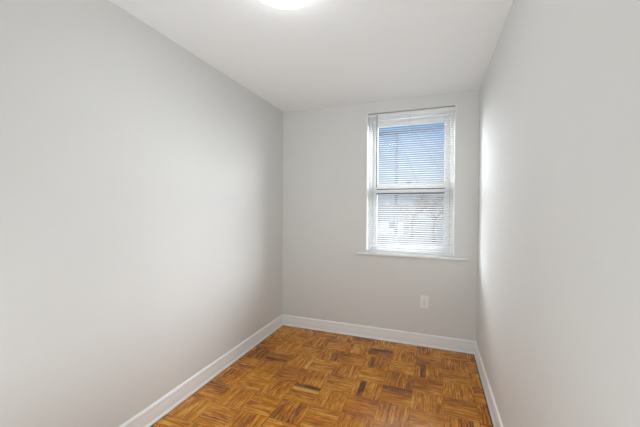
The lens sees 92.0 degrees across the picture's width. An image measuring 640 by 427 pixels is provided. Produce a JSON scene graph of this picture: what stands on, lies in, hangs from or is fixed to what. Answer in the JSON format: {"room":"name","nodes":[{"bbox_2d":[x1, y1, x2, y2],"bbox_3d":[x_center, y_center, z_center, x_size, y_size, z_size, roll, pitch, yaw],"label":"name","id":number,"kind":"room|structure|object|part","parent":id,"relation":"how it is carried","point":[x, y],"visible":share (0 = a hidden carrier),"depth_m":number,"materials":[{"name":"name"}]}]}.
{"room":"empty bedroom","nodes":[
{"label":"empty bedroom","id":0,"kind":"room"},
{"bbox_2d":[0,0,282,426],"bbox_3d":[-1.149,0.132,1.923,0.220,2.580,3.990,1,1,20],"label":"wall","id":1,"kind":"structure","parent":0,"point":[141,183],"depth_m":1.70,"materials":[{"name":"paint"}]},
{"bbox_2d":[119,315,282,426],"bbox_3d":[-1.043,1.243,1.899,0.019,0.119,3.550,1,1,20],"label":"baseboard","id":2,"kind":"structure","parent":1,"relation":"attached to","point":[150,415],"depth_m":2.27,"materials":[{"name":"white paint"}]},
{"bbox_2d":[110,0,512,111],"bbox_3d":[-0.096,-1.226,1.515,2.449,0.200,3.990,1,1,20],"label":"ceiling","id":3,"kind":"structure","parent":0,"point":[318,53],"depth_m":2.05,"materials":[{"name":"white paint"}]},
{"bbox_2d":[263,0,310,8],"bbox_3d":[-0.169,-1.085,1.483,0.320,0.080,0.320,1,1,20],"label":"ceiling light","id":4,"kind":"object","parent":3,"relation":"attached to","point":[283,4],"visible":1,"depth_m":1.55,"materials":[{"name":"white paint"}]},
{"bbox_2d":[151,325,493,426],"bbox_3d":[-0.111,1.374,1.555,2.209,0.120,3.750,1,1,20],"label":"floor","id":5,"kind":"structure","parent":0,"point":[294,377],"depth_m":2.31,"materials":[{"name":"brown wood"}]},
{"bbox_2d":[282,89,479,340],"bbox_3d":[0.551,0.120,3.304,2.009,2.580,0.220,1,1,20],"label":"wall","id":6,"kind":"structure","parent":0,"point":[325,148],"depth_m":3.25,"materials":[{"name":"paint"}]},
{"bbox_2d":[282,314,475,353],"bbox_3d":[0.503,1.232,3.209,2.009,0.119,0.019,1,1,20],"label":"baseboard","id":7,"kind":"structure","parent":6,"relation":"attached to","point":[404,337],"depth_m":3.15,"materials":[{"name":"white paint"}]},
{"bbox_2d":[355,105,468,260],"bbox_3d":[0.916,-0.297,3.136,1.080,1.454,0.230,1,1,20],"label":"window","id":8,"kind":"structure","parent":6,"relation":"in","point":[397,121],"depth_m":3.13,"materials":[{"name":"white plastic"}]},
{"bbox_2d":[367,106,454,255],"bbox_3d":[0.885,-0.308,3.081,0.825,1.416,0.047,1,1,20],"label":"window blind","id":9,"kind":"object","parent":8,"relation":"attached to","point":[383,248],"visible":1,"depth_m":3.08,"materials":[{"name":"white plastic"}]},
{"bbox_3d":[0.888,-0.301,3.088,0.001,1.384,0.028,1,1,20],"label":"ladder cord","id":10,"kind":"part","parent":9,"relation":"part of","materials":[{"name":"white fabric"}]},
{"bbox_3d":[0.884,0.391,3.099,0.821,0.018,0.028,1,1,20],"label":"rail","id":11,"kind":"part","parent":9,"relation":"part of","materials":[{"name":"white plastic"}]},
{"bbox_3d":[1.193,-0.298,2.975,0.001,1.384,0.028,1,1,20],"label":"ladder cord","id":12,"kind":"part","parent":9,"relation":"part of","materials":[{"name":"white fabric"}]},
{"bbox_3d":[0.919,0.026,3.182,0.761,0.673,0.034,1,1,20],"label":"sash","id":13,"kind":"part","parent":8,"relation":"part of","materials":[{"name":"white plastic"}]},
{"bbox_3d":[0.919,-0.230,3.175,0.669,0.035,0.036,1,1,20],"label":"sash rail","id":14,"kind":"part","parent":8,"relation":"part of","materials":[{"name":"white plastic"}]},
{"bbox_3d":[0.937,-0.618,3.210,0.761,0.704,0.030,1,1,20],"label":"sash","id":15,"kind":"part","parent":8,"relation":"part of","materials":[{"name":"white plastic"}]},
{"bbox_3d":[0.894,0.418,3.100,1.080,0.025,0.130,1,1,20],"label":"sill","id":16,"kind":"part","parent":8,"relation":"part of","materials":[{"name":"white paint"}]},
{"bbox_2d":[420,295,428,307],"bbox_3d":[1.019,0.862,3.017,0.078,0.120,0.011,1,1,20],"label":"wall outlet","id":17,"kind":"object","parent":6,"relation":"attached to","point":[424,300],"visible":1,"depth_m":3.01,"materials":[{"name":"white plastic"}]},
{"bbox_2d":[476,0,639,426],"bbox_3d":[0.941,0.156,1.149,0.220,2.580,3.990,1,1,20],"label":"wall","id":18,"kind":"structure","parent":0,"point":[558,316],"depth_m":0.97,"materials":[{"name":"paint"}]},
{"bbox_2d":[474,342,502,426],"bbox_3d":[0.823,1.265,1.208,0.019,0.119,3.550,1,1,20],"label":"baseboard","id":19,"kind":"structure","parent":18,"relation":"attached to","point":[496,420],"depth_m":2.17,"materials":[{"name":"white paint"}]},
{"label":"outside","id":20,"kind":"structure","parent":0,"visible":0},
{"bbox_2d":[377,219,443,246],"bbox_3d":[27.431,3.431,78.859,180.000,0.300,159.500,1,1,20],"label":"ground","id":21,"kind":"structure","parent":20,"point":[407,219],"depth_m":50.72,"materials":[{"name":"white snow"}]},
{"bbox_2d":[377,202,405,235],"bbox_3d":[9.193,0.714,55.452,11.700,5.640,8.700,1,1,13],"label":"house","id":22,"kind":"structure","parent":21,"relation":"on","point":[385,202],"depth_m":51.13,"materials":[{"name":"white"}]},
{"bbox_2d":[398,197,429,236],"bbox_3d":[13.931,0.384,46.968,6.251,6.630,6.584,1,1,20],"label":"bare tree","id":23,"kind":"object","parent":21,"relation":"on","point":[410,197],"visible":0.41,"depth_m":47.12,"materials":[{"name":"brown plant"}]},
{"bbox_2d":[394,134,443,244],"bbox_3d":[5.162,0.126,14.276,3.397,8.056,0.164,1,1,20],"label":"utility pole","id":24,"kind":"object","parent":21,"relation":"on","point":[396,135],"visible":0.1,"depth_m":14.76,"materials":[{"name":"brown wood"}]},
{"bbox_3d":[3.646,0.105,14.838,0.164,8.050,0.164,1,1,20],"label":"post","id":25,"kind":"part","parent":24,"relation":"part of","materials":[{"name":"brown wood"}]},
{"bbox_2d":[416,195,443,241],"bbox_3d":[15.154,0.139,40.279,5.632,7.350,6.140,1,1,33],"label":"bare tree","id":26,"kind":"object","parent":21,"relation":"on","point":[419,195],"visible":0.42,"depth_m":40.40,"materials":[{"name":"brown plant"}]},
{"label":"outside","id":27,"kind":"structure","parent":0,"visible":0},
{"bbox_2d":[378,126,444,135],"bbox_3d":[2.958,-2.668,9.723,20.002,0.532,0.110,1,1,20],"label":"overhead cable","id":28,"kind":"object","parent":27,"point":[441,127],"visible":0.07,"depth_m":9.74,"materials":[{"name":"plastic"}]}
]}

